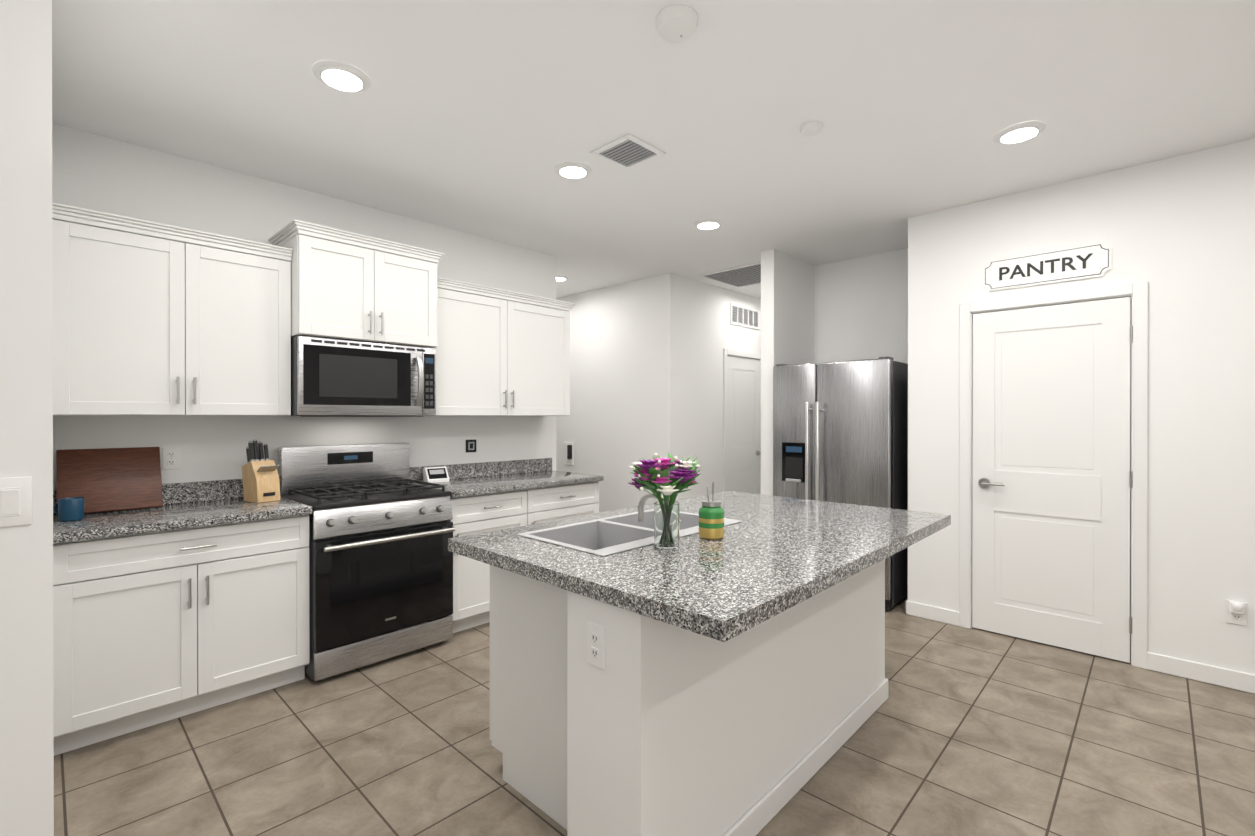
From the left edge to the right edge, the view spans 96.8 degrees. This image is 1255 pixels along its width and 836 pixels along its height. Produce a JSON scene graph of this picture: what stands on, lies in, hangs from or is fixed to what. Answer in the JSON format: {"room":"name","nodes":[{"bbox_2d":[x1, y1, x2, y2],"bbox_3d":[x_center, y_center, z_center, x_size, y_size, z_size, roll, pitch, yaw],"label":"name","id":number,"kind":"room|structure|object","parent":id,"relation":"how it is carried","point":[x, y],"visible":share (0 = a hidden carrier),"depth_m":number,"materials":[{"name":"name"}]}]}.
{"room":"kitchen","nodes":[
{"label":"kitchen","id":0,"kind":"room"},
{"bbox_2d":[0,0,53,835],"bbox_3d":[-2.099,-0.005,0.739,0.120,2.740,1.860,0,0,44],"label":"wall","id":1,"kind":"structure","parent":0,"point":[26,580],"depth_m":1.34,"materials":[{"name":"paint"}]},
{"bbox_2d":[0,476,31,526],"bbox_3d":[-1.474,0.199,1.298,0.013,0.116,0.118,0,0,44],"label":"light switch","id":2,"kind":"object","parent":1,"relation":"attached to","point":[15,501],"visible":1,"depth_m":1.32,"materials":[{"name":"white plastic"}]},
{"bbox_2d":[52,123,555,490],"bbox_3d":[-1.742,-0.011,3.679,0.120,2.740,3.150,0,0,44],"label":"wall","id":3,"kind":"structure","parent":0,"point":[95,172],"depth_m":3.17,"materials":[{"name":"paint"}]},
{"bbox_2d":[162,447,179,469],"bbox_3d":[-2.385,0.210,2.911,0.009,0.116,0.072,0,0,44],"label":"outlet","id":4,"kind":"object","parent":3,"relation":"attached to","point":[170,457],"visible":1,"depth_m":2.91,"materials":[{"name":"white plastic"}]},
{"bbox_2d":[52,202,292,415],"bbox_3d":[-2.244,-0.461,2.792,0.372,0.898,0.911,0,0,44],"label":"upper cabinet","id":5,"kind":"object","parent":3,"relation":"attached to","point":[150,318],"visible":0.9,"depth_m":2.64,"materials":[{"name":"white wood"}]},
{"bbox_2d":[268,219,444,347],"bbox_3d":[-1.615,-0.741,3.367,0.488,0.590,0.849,0,0,44],"label":"upper cabinet","id":6,"kind":"object","parent":3,"relation":"attached to","point":[347,285],"visible":0.96,"depth_m":3.17,"materials":[{"name":"white wood"}]},
{"bbox_2d":[290,336,435,416],"bbox_3d":[-1.613,-0.225,3.366,0.494,0.432,0.777,0,0,44],"label":"microwave","id":7,"kind":"object","parent":6,"relation":"attached to","point":[337,378],"visible":1,"depth_m":3.18,"materials":[{"name":"grey metal"}]},
{"bbox_2d":[466,439,475,452],"bbox_3d":[-1.173,0.210,4.181,0.010,0.095,0.090,0,0,44],"label":"outlet","id":8,"kind":"object","parent":3,"relation":"attached to","point":[470,445],"visible":1,"depth_m":4.18,"materials":[{"name":"black plastic"}]},
{"bbox_2d":[435,277,575,415],"bbox_3d":[-0.964,-0.464,4.135,0.372,0.898,1.220,0,0,44],"label":"upper cabinet","id":9,"kind":"object","parent":3,"relation":"attached to","point":[500,352],"visible":0.85,"depth_m":3.98,"materials":[{"name":"white wood"}]},
{"bbox_2d":[556,275,660,512],"bbox_3d":[-0.560,-0.017,6.317,2.550,2.740,0.120,0,0,44],"label":"wall","id":10,"kind":"structure","parent":0,"point":[610,426],"depth_m":5.83,"materials":[{"name":"paint"}]},
{"bbox_2d":[564,442,573,464],"bbox_3d":[-0.673,0.403,6.308,0.150,0.260,0.049,0,0,44],"label":"panel","id":11,"kind":"object","parent":10,"relation":"attached to","point":[568,453],"visible":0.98,"depth_m":6.28,"materials":[{"name":"white plastic"}]},
{"bbox_2d":[52,0,1254,298],"bbox_3d":[0.477,-1.409,2.728,9.240,0.060,8.540,0,0,44],"label":"ceiling","id":12,"kind":"structure","parent":0,"point":[482,118],"depth_m":2.45,"materials":[{"name":"paint"}]},
{"bbox_2d":[312,60,370,91],"bbox_3d":[-1.153,-1.370,2.251,0.212,0.015,0.212,0,0,44],"label":"recessed light","id":13,"kind":"object","parent":12,"relation":"in","point":[341,76],"visible":1,"depth_m":2.23,"materials":[{"name":"white"}]},
{"bbox_2d":[556,275,568,280],"bbox_3d":[-0.685,-1.377,5.495,0.212,0.015,0.212,0,0,44],"label":"recessed light","id":14,"kind":"object","parent":12,"relation":"in","point":[560,277],"visible":0.6,"depth_m":5.48,"materials":[{"name":"white"}]},
{"bbox_2d":[554,161,591,178],"bbox_3d":[-0.303,-1.372,3.099,0.212,0.015,0.212,0,0,44],"label":"recessed light","id":15,"kind":"object","parent":12,"relation":"in","point":[571,169],"visible":0.98,"depth_m":3.08,"materials":[{"name":"white"}]},
{"bbox_2d":[590,134,665,170],"bbox_3d":[0.003,-1.373,2.890,0.280,0.012,0.280,0,0,44],"label":"ceiling vent","id":16,"kind":"object","parent":12,"relation":"in","point":[627,152],"visible":1,"depth_m":2.88,"materials":[{"name":"white metal"}]},
{"bbox_2d":[655,5,697,41],"bbox_3d":[0.171,-1.355,1.929,0.148,0.044,0.148,0,0,44],"label":"smoke detector","id":17,"kind":"object","parent":12,"relation":"attached to","point":[676,23],"visible":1,"depth_m":1.90,"materials":[{"name":"white plastic"}]},
{"bbox_2d":[693,219,722,228],"bbox_3d":[0.575,-1.374,3.962,0.212,0.015,0.212,0,0,44],"label":"recessed light","id":18,"kind":"object","parent":12,"relation":"in","point":[708,223],"visible":1,"depth_m":3.94,"materials":[{"name":"white"}]},
{"bbox_2d":[697,262,760,287],"bbox_3d":[1.170,-1.379,5.412,0.700,0.012,0.700,0,0,44],"label":"ceiling vent","id":19,"kind":"object","parent":12,"relation":"in","point":[743,276],"visible":0.65,"depth_m":5.41,"materials":[{"name":"white metal"}]},
{"bbox_2d":[799,121,822,135],"bbox_3d":[0.870,-1.364,2.638,0.106,0.029,0.106,0,0,44],"label":"ceiling sensor","id":20,"kind":"object","parent":12,"relation":"attached to","point":[811,128],"visible":1,"depth_m":2.61,"materials":[{"name":"white plastic"}]},
{"bbox_2d":[993,121,1045,143],"bbox_3d":[1.893,-1.371,2.692,0.212,0.015,0.212,0,0,44],"label":"recessed light","id":21,"kind":"object","parent":12,"relation":"in","point":[1019,132],"visible":1,"depth_m":2.67,"materials":[{"name":"white"}]},
{"bbox_2d":[54,596,1254,835],"bbox_3d":[0.477,1.391,2.734,9.240,0.060,8.540,0,0,44],"label":"floor","id":22,"kind":"structure","parent":0,"point":[970,732],"depth_m":2.22,"materials":[{"name":"tile"}]},
{"bbox_2d":[53,514,309,755],"bbox_3d":[-2.141,0.923,2.703,0.648,0.873,0.919,0,0,44],"label":"base cabinet","id":23,"kind":"object","parent":22,"relation":"on","point":[152,629],"visible":0.94,"depth_m":2.45,"materials":[{"name":"white wood"}]},
{"bbox_2d":[53,479,312,543],"bbox_3d":[-2.141,0.414,2.702,0.648,0.143,0.920,0,0,44],"label":"countertop","id":24,"kind":"structure","parent":23,"relation":"on","point":[199,504],"depth_m":2.64,"materials":[{"name":"stone"}]},
{"bbox_2d":[54,497,83,521],"bbox_3d":[-2.443,0.399,2.438,0.104,0.095,0.094,0,0,44],"label":"mug","id":25,"kind":"object","parent":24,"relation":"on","point":[68,509],"visible":1,"depth_m":2.41,"materials":[{"name":"blue ceramic"}]},
{"bbox_2d":[56,447,162,515],"bbox_3d":[-2.489,0.296,2.686,0.134,0.297,0.370,0,0,44],"label":"cutting board","id":26,"kind":"object","parent":24,"relation":"on","point":[108,479],"visible":0.94,"depth_m":2.68,"materials":[{"name":"brown wood"}]},
{"bbox_2d":[242,439,279,502],"bbox_3d":[-1.975,0.280,3.006,0.178,0.330,0.115,0,0,30],"label":"knife block","id":27,"kind":"object","parent":24,"relation":"on","point":[260,478],"visible":1,"depth_m":2.98,"materials":[{"name":"brown wood"}]},
{"bbox_2d":[278,442,454,681],"bbox_3d":[-1.524,0.763,3.283,0.720,1.191,0.759,0,0,44],"label":"range","id":28,"kind":"object","parent":22,"relation":"on","point":[381,529],"visible":1,"depth_m":3.11,"materials":[{"name":"grey metal"}]},
{"bbox_2d":[451,488,538,632],"bbox_3d":[-1.084,0.921,3.840,0.610,0.872,0.639,0,0,44],"label":"base cabinet","id":29,"kind":"object","parent":22,"relation":"on","point":[476,514],"depth_m":3.56,"materials":[{"name":"white wood"}]},
{"bbox_2d":[409,458,603,497],"bbox_3d":[-0.854,0.411,4.052,0.648,0.143,1.267,0,0,44],"label":"countertop","id":30,"kind":"structure","parent":29,"relation":"on","point":[470,479],"depth_m":4.09,"materials":[{"name":"stone"}]},
{"bbox_2d":[423,466,448,482],"bbox_3d":[-1.325,0.393,3.863,0.150,0.100,0.090,0,0,-38],"label":"kitchen scale","id":31,"kind":"object","parent":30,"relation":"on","point":[435,474],"visible":0.96,"depth_m":3.84,"materials":[{"name":"white plastic"}]},
{"bbox_2d":[539,481,598,522],"bbox_3d":[-0.693,0.920,4.250,0.610,0.872,0.739,0,0,44],"label":"base cabinet","id":32,"kind":"object","parent":22,"relation":"on","point":[580,499],"depth_m":4.08,"materials":[{"name":"white wood"}]},
{"bbox_2d":[448,547,888,835],"bbox_3d":[0.300,0.926,2.391,0.972,0.870,1.788,0,0,44],"label":"kitchen island","id":33,"kind":"object","parent":22,"relation":"on","point":[733,681],"depth_m":1.81,"materials":[{"name":"paint"}]},
{"bbox_2d":[448,491,950,642],"bbox_3d":[0.411,0.468,2.308,1.210,0.045,1.845,0,0,44],"label":"island countertop","id":34,"kind":"structure","parent":33,"relation":"on","point":[784,552],"depth_m":1.78,"materials":[{"name":"grey stone"}]},
{"bbox_2d":[517,492,741,555],"bbox_3d":[0.036,0.461,2.255,0.478,0.354,0.828,0,0,44],"label":"sink","id":35,"kind":"object","parent":34,"relation":"in","point":[607,536],"visible":0.42,"depth_m":2.29,"materials":[{"name":"silver metal"}]},
{"bbox_2d":[654,501,679,549],"bbox_3d":[0.136,0.369,1.925,0.088,0.152,0.088,0,0,44],"label":"vase","id":36,"kind":"object","parent":34,"relation":"on","point":[666,527],"visible":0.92,"depth_m":1.89,"materials":[{"name":"clear glass"}]},
{"bbox_2d":[628,453,700,504],"bbox_3d":[0.130,0.276,1.940,0.276,0.316,0.294,0,0,44],"label":"flowers","id":37,"kind":"object","parent":36,"relation":"in","point":[658,480],"visible":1,"depth_m":1.87,"materials":[{"name":"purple plant"}]},
{"bbox_2d":[699,482,723,539],"bbox_3d":[0.312,0.343,2.074,0.095,0.205,0.095,0,0,44],"label":"jar","id":38,"kind":"object","parent":34,"relation":"on","point":[711,519],"visible":1,"depth_m":2.04,"materials":[{"name":"green glass"}]},
{"bbox_2d":[773,357,907,610],"bbox_3d":[1.732,0.463,4.418,0.900,1.786,0.848,0,0,44],"label":"refrigerator","id":39,"kind":"object","parent":22,"relation":"on","point":[840,431],"visible":0.54,"depth_m":4.09,"materials":[{"name":"grey metal"}]},
{"bbox_2d":[661,273,760,498],"bbox_3d":[1.169,-0.017,6.196,0.120,2.740,2.330,0,0,44],"label":"wall","id":40,"kind":"structure","parent":0,"point":[699,332],"depth_m":5.62,"materials":[{"name":"paint"}]},
{"bbox_2d":[723,348,760,493],"bbox_3d":[1.300,0.303,6.279,0.197,2.097,0.846,0,0,44],"label":"hall door","id":41,"kind":"structure","parent":40,"relation":"in","point":[741,421],"depth_m":6.23,"materials":[{"name":"white wood"}]},
{"bbox_2d":[730,303,759,329],"bbox_3d":[1.325,-1.137,6.259,0.013,0.230,0.600,0,0,44],"label":"air vent","id":42,"kind":"object","parent":40,"relation":"attached to","point":[744,316],"visible":0.98,"depth_m":6.25,"materials":[{"name":"white metal"}]},
{"bbox_2d":[761,249,813,495],"bbox_3d":[1.958,-0.015,5.444,0.120,2.740,2.330,0,0,44],"label":"wall","id":43,"kind":"structure","parent":0,"point":[787,309],"depth_m":4.64,"materials":[{"name":"paint"}]},
{"bbox_2d":[814,248,907,363],"bbox_3d":[2.113,-0.014,4.777,1.025,2.740,0.120,0,0,44],"label":"wall","id":44,"kind":"structure","parent":0,"point":[860,308],"depth_m":4.78,"materials":[{"name":"paint"}]},
{"bbox_2d":[908,138,1254,673],"bbox_3d":[3.506,-0.009,2.441,4.215,2.740,0.120,0,0,44],"label":"wall","id":45,"kind":"structure","parent":0,"point":[1177,233],"depth_m":2.96,"materials":[{"name":"paint"}]},
{"bbox_2d":[905,599,958,625],"bbox_3d":[2.049,1.310,3.748,0.335,0.094,0.024,0,0,44],"label":"baseboard","id":46,"kind":"structure","parent":45,"relation":"attached to","point":[925,611],"depth_m":3.73,"materials":[{"name":"white wood"}]},
{"bbox_2d":[983,241,1111,291],"bbox_3d":[2.481,-0.896,3.324,0.620,0.195,0.012,0,0,44],"label":"sign","id":47,"kind":"object","parent":45,"relation":"attached to","point":[1087,261],"visible":1,"depth_m":3.30,"materials":[{"name":"white"}]},
{"bbox_2d":[959,281,1147,668],"bbox_3d":[2.514,0.310,3.347,0.896,2.097,0.178,0,0,44],"label":"pantry door","id":48,"kind":"structure","parent":45,"relation":"in","point":[1048,479],"depth_m":3.29,"materials":[{"name":"white wood"}]},
{"bbox_2d":[1147,652,1254,693],"bbox_3d":[3.897,1.314,1.979,3.005,0.094,0.014,0,0,44],"label":"baseboard","id":49,"kind":"structure","parent":45,"relation":"attached to","point":[1219,676],"depth_m":2.86,"materials":[{"name":"white wood"}]},
{"bbox_2d":[1226,600,1247,625],"bbox_3d":[3.036,0.973,2.773,0.072,0.120,0.049,0,0,44],"label":"outlet","id":50,"kind":"object","parent":45,"relation":"attached to","point":[1236,612],"visible":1,"depth_m":2.77,"materials":[{"name":"white plastic"}]}
]}

